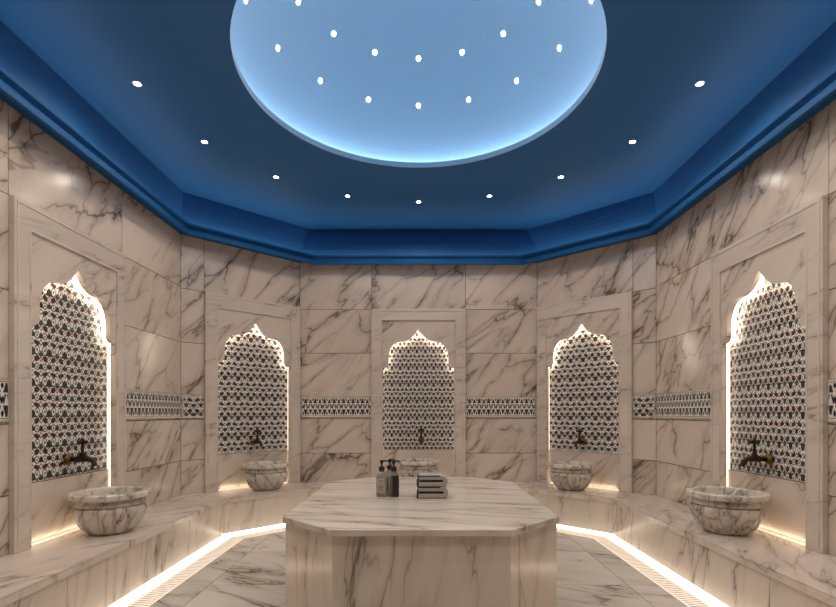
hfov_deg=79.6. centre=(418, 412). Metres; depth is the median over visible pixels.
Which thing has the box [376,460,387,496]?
soap dispenser
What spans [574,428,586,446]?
tap
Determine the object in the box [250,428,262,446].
tap
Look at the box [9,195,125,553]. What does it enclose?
wall niche
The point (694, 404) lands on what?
tile border
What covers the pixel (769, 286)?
wall niche
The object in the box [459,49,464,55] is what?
recessed light
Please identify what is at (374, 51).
recessed light
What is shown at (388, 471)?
bottle
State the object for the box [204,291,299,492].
wall niche
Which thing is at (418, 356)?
wall niche
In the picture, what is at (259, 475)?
basin
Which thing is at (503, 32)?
recessed light
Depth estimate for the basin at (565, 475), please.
4.92 m
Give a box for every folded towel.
[417,473,446,486]
[417,485,447,497]
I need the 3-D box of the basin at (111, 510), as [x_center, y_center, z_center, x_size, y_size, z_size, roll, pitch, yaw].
[-2.000,0.637,3.260,0.470,0.265,0.470,0,0,-36]
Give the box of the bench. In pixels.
[0,482,835,606]
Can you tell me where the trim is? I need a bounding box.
[0,67,835,264]
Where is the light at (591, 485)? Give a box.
[550,482,618,489]
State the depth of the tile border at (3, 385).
2.70 m
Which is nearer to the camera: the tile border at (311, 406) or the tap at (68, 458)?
the tap at (68, 458)
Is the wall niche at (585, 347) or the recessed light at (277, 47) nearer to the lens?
the recessed light at (277, 47)
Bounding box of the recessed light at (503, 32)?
[500,30,505,36]
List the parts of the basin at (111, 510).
bowl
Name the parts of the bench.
panel, panel, panel, panel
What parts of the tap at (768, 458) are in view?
spout, stem, cross handle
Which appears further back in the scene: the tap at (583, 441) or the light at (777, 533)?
the tap at (583, 441)
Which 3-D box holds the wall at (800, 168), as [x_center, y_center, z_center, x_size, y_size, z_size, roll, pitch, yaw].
[2.285,-0.290,2.210,0.100,2.800,5.020,0,0,0]
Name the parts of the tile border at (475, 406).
edge moulding, edge moulding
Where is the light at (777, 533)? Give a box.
[757,528,805,545]
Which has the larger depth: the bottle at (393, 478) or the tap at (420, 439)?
the tap at (420, 439)
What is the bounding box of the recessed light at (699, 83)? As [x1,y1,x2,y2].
[694,80,704,86]
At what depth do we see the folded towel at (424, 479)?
3.05 m
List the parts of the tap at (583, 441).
spout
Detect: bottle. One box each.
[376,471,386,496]
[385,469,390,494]
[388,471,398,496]
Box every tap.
[64,437,97,466]
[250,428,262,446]
[418,427,423,444]
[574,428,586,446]
[739,437,772,466]
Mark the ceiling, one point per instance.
(212, 71)
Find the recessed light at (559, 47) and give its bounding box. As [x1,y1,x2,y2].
[557,44,561,51]
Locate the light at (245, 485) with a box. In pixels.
[218,482,286,489]
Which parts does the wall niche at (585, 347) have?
arch panel, tile panel, splash panel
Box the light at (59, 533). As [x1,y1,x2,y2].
[31,528,79,545]
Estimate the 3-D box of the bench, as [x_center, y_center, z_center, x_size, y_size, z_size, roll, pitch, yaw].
[0.000,0.938,2.662,4.464,0.337,5.921,0,0,0]
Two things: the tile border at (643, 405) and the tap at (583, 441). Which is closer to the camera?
the tile border at (643, 405)
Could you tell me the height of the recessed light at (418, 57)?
0.037 m
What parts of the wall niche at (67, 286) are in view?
sill, tile panel, splash panel, arch panel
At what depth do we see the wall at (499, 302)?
5.62 m
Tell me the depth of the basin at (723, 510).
3.12 m
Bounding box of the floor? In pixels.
[109,524,727,606]
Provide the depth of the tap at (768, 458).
3.24 m
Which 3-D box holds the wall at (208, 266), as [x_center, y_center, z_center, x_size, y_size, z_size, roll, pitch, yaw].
[-1.818,-0.290,5.208,1.280,2.800,0.100,0,0,-45]
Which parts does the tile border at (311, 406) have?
edge moulding, edge moulding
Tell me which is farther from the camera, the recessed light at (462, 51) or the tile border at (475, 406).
the tile border at (475, 406)
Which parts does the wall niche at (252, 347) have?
tile panel, splash panel, arch panel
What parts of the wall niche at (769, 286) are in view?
arch panel, splash panel, tile panel, sill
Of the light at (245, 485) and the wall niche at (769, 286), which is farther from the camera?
the light at (245, 485)
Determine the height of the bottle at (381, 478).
0.162 m
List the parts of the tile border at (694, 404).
edge moulding, edge moulding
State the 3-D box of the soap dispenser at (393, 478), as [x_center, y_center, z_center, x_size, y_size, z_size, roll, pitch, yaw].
[-0.150,0.406,3.125,0.074,0.227,0.068,0,0,-9]
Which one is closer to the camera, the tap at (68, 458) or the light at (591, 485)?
the tap at (68, 458)
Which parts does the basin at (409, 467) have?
bowl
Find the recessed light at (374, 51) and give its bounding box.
[372,49,377,55]
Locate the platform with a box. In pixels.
[283,477,558,606]
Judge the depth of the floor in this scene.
3.33 m
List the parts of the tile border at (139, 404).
edge moulding, edge moulding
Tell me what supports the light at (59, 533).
on the wall niche at (67, 286)
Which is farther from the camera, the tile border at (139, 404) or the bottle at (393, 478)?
the tile border at (139, 404)
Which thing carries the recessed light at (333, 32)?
in the ceiling
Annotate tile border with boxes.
[0,379,8,421]
[126,389,180,418]
[183,394,203,417]
[302,397,370,416]
[466,397,534,416]
[633,394,653,417]
[656,389,710,418]
[828,379,835,421]
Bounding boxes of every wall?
[0,99,180,556]
[180,234,299,494]
[300,263,536,481]
[537,234,656,494]
[656,100,835,556]
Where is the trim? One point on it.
(12, 92)
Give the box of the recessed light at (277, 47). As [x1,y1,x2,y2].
[275,44,279,51]
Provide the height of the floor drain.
0.004 m
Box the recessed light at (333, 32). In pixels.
[331,30,336,36]
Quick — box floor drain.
[108,525,728,606]
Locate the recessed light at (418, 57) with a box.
[416,55,420,61]
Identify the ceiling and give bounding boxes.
[0,0,835,254]
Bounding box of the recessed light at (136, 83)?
[132,80,142,86]
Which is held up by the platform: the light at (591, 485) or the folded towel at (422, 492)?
the folded towel at (422, 492)
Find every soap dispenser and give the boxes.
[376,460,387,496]
[385,459,394,494]
[388,460,399,496]
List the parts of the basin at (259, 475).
bowl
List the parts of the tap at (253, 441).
spout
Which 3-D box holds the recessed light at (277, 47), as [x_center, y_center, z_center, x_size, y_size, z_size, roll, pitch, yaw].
[-1.018,-2.640,3.632,0.022,0.044,0.048,0,0,26]
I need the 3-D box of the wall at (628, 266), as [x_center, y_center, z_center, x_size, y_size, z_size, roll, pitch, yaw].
[1.818,-0.290,5.208,1.280,2.800,0.100,0,0,45]
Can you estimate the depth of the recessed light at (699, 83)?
3.23 m
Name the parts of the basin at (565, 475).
bowl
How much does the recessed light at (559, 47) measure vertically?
0.044 m
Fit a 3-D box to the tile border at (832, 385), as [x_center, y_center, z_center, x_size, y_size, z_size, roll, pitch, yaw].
[2.229,-0.066,2.317,0.012,0.228,0.823,0,0,0]
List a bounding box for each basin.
[66,486,151,535]
[241,461,289,490]
[397,458,439,476]
[547,461,595,490]
[686,486,770,535]
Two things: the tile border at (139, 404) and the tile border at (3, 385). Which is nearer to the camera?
the tile border at (3, 385)
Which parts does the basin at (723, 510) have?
bowl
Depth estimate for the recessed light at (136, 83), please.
3.23 m
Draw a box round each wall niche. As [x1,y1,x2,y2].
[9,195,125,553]
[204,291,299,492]
[371,309,465,476]
[537,291,632,492]
[711,195,827,553]
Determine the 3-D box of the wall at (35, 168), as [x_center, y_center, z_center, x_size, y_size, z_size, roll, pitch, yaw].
[-2.285,-0.290,2.210,0.100,2.800,5.020,0,0,0]
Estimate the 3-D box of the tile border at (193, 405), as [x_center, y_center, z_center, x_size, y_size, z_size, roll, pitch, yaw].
[-2.150,-0.066,4.797,0.194,0.228,0.012,0,0,-45]
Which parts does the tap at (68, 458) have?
stem, cross handle, spout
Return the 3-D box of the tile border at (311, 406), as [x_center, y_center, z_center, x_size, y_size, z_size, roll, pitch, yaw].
[-0.917,-0.066,5.619,0.773,0.228,0.012,0,0,0]
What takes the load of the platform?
on the floor
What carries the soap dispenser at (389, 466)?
on the platform

